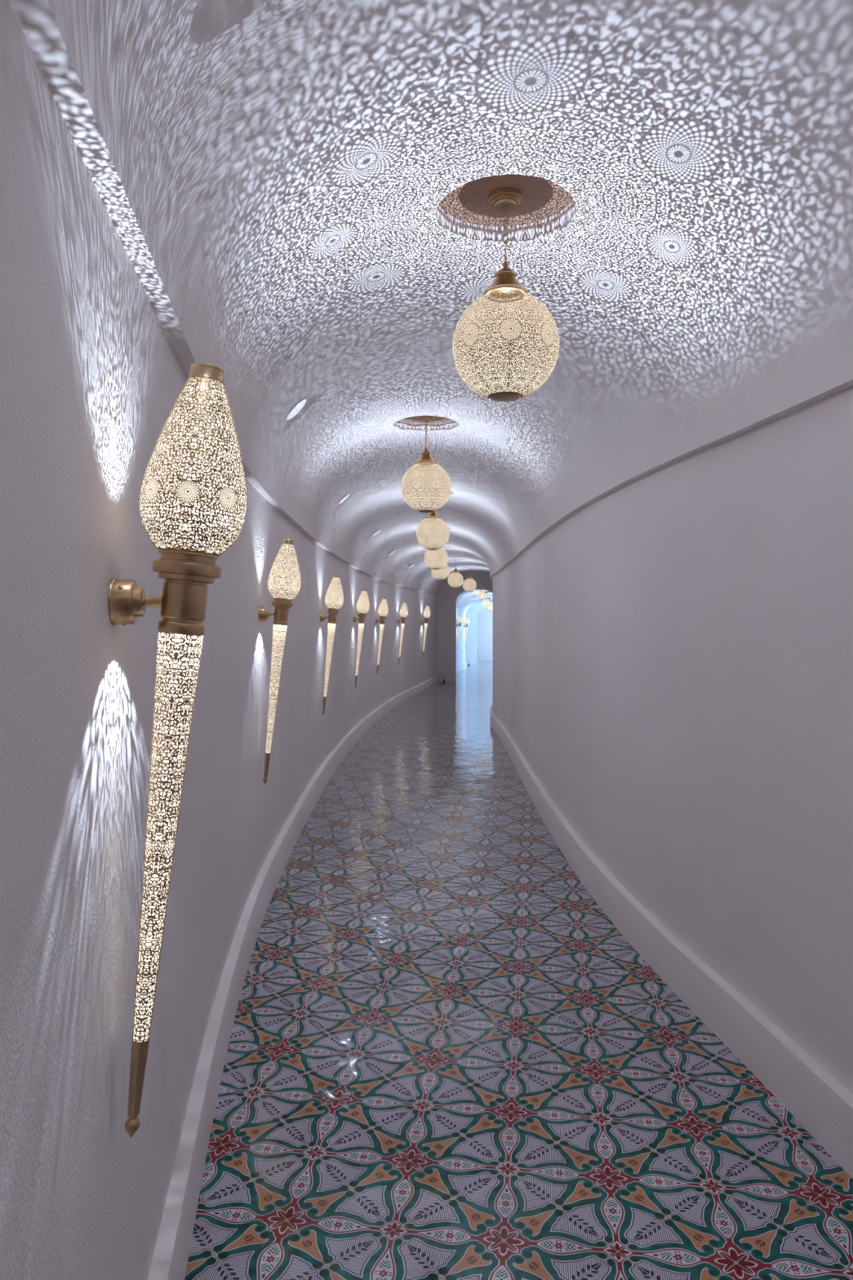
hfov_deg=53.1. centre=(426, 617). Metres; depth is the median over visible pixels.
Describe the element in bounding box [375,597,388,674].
wall lamp
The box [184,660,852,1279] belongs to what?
floor
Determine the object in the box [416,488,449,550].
pendant lamp
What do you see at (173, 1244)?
baseboard
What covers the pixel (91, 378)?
wall
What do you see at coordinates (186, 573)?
wall sconce
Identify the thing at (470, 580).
pendant lamp
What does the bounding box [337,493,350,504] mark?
ceiling light
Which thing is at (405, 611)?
torch
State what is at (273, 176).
ceiling
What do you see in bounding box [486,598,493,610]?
pendant lamp
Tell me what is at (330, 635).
shade
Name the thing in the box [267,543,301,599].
shade
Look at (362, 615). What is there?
wall sconce
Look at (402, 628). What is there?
shade
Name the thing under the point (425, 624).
shade
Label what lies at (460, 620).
shade
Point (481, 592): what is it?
pendant lamp
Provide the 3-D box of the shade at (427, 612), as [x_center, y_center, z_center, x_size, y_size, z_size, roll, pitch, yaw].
[0.017,-0.142,21.080,0.177,0.301,0.177,6,1,8]
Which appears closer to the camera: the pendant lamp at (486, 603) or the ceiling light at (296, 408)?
the ceiling light at (296, 408)
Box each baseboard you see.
[147,674,439,1279]
[456,662,466,672]
[490,703,852,1178]
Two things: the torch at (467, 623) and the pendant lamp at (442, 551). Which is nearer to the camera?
the pendant lamp at (442, 551)
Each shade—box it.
[132,631,203,1042]
[139,376,246,556]
[265,623,287,753]
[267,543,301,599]
[323,622,336,696]
[324,577,343,608]
[355,623,364,675]
[356,591,369,613]
[377,599,388,616]
[377,623,384,664]
[399,623,404,657]
[400,602,408,617]
[422,623,427,651]
[423,605,430,617]
[457,614,462,622]
[457,626,461,644]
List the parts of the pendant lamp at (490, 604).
lamp shade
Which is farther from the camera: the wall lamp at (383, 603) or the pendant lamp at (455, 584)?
the pendant lamp at (455, 584)
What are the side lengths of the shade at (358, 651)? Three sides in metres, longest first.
0.700 x 0.074 x 0.074 m
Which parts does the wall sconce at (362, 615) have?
wall plate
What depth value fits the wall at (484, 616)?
39.60 m
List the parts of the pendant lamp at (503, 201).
lamp shade, chain, ceiling plate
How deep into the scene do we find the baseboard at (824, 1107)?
3.22 m
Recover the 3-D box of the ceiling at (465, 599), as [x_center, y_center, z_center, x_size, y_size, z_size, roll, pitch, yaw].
[1.934,-1.069,28.252,2.415,1.858,7.874,0,0,7]
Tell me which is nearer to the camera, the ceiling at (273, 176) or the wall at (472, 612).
the ceiling at (273, 176)
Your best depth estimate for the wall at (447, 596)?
24.31 m
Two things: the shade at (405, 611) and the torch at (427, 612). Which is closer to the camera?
the shade at (405, 611)
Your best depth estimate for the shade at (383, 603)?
14.54 m
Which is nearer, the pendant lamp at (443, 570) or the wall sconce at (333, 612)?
the wall sconce at (333, 612)
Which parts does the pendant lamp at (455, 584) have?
lamp shade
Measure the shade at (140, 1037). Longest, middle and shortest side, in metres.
0.700 x 0.074 x 0.074 m
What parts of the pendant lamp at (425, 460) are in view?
lamp shade, ceiling plate, chain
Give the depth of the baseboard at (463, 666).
30.05 m
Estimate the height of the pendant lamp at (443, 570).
0.675 m
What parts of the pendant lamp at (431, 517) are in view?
lamp shade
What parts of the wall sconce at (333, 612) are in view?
wall plate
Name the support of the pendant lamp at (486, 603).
hanging from the ceiling at (465, 599)
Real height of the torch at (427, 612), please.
1.322 m
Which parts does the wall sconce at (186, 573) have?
wall plate, tip knob, arm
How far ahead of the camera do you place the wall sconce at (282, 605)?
4.58 m
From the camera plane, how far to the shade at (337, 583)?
8.00 m
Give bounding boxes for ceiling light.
[286,398,306,420]
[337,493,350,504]
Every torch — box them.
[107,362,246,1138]
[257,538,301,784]
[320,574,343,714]
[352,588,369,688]
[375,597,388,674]
[397,601,408,664]
[421,604,430,657]
[457,613,462,649]
[464,616,469,644]
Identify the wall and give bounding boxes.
[0,0,437,1279]
[437,573,493,681]
[456,609,465,666]
[465,602,493,664]
[476,607,493,660]
[493,386,852,1094]
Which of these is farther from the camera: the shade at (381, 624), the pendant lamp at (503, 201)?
the shade at (381, 624)
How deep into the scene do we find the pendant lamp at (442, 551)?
12.40 m
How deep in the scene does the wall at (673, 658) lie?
3.26 m
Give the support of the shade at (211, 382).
attached to the wall at (91, 378)
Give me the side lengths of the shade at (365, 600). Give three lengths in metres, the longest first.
0.301 x 0.177 x 0.177 m
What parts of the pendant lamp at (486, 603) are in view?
lamp shade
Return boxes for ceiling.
[8,0,852,594]
[456,589,493,613]
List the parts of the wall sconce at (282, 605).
wall plate, tip knob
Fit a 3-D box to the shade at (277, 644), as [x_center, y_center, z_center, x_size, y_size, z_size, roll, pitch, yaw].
[-0.823,0.384,4.604,0.074,0.700,0.074,6,0,-3]
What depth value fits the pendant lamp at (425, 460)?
5.88 m
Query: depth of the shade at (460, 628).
28.97 m
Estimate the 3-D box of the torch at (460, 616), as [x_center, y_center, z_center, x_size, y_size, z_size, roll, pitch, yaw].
[1.135,0.494,28.986,0.208,1.216,0.163,0,0,8]
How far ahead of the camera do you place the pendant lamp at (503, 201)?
2.76 m
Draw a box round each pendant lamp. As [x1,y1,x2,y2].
[399,415,453,512]
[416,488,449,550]
[424,540,448,569]
[431,557,449,580]
[438,173,573,401]
[448,559,463,587]
[462,568,476,591]
[477,589,485,599]
[482,591,490,606]
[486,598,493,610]
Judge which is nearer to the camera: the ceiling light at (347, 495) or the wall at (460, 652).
the ceiling light at (347, 495)
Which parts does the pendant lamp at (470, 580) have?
lamp shade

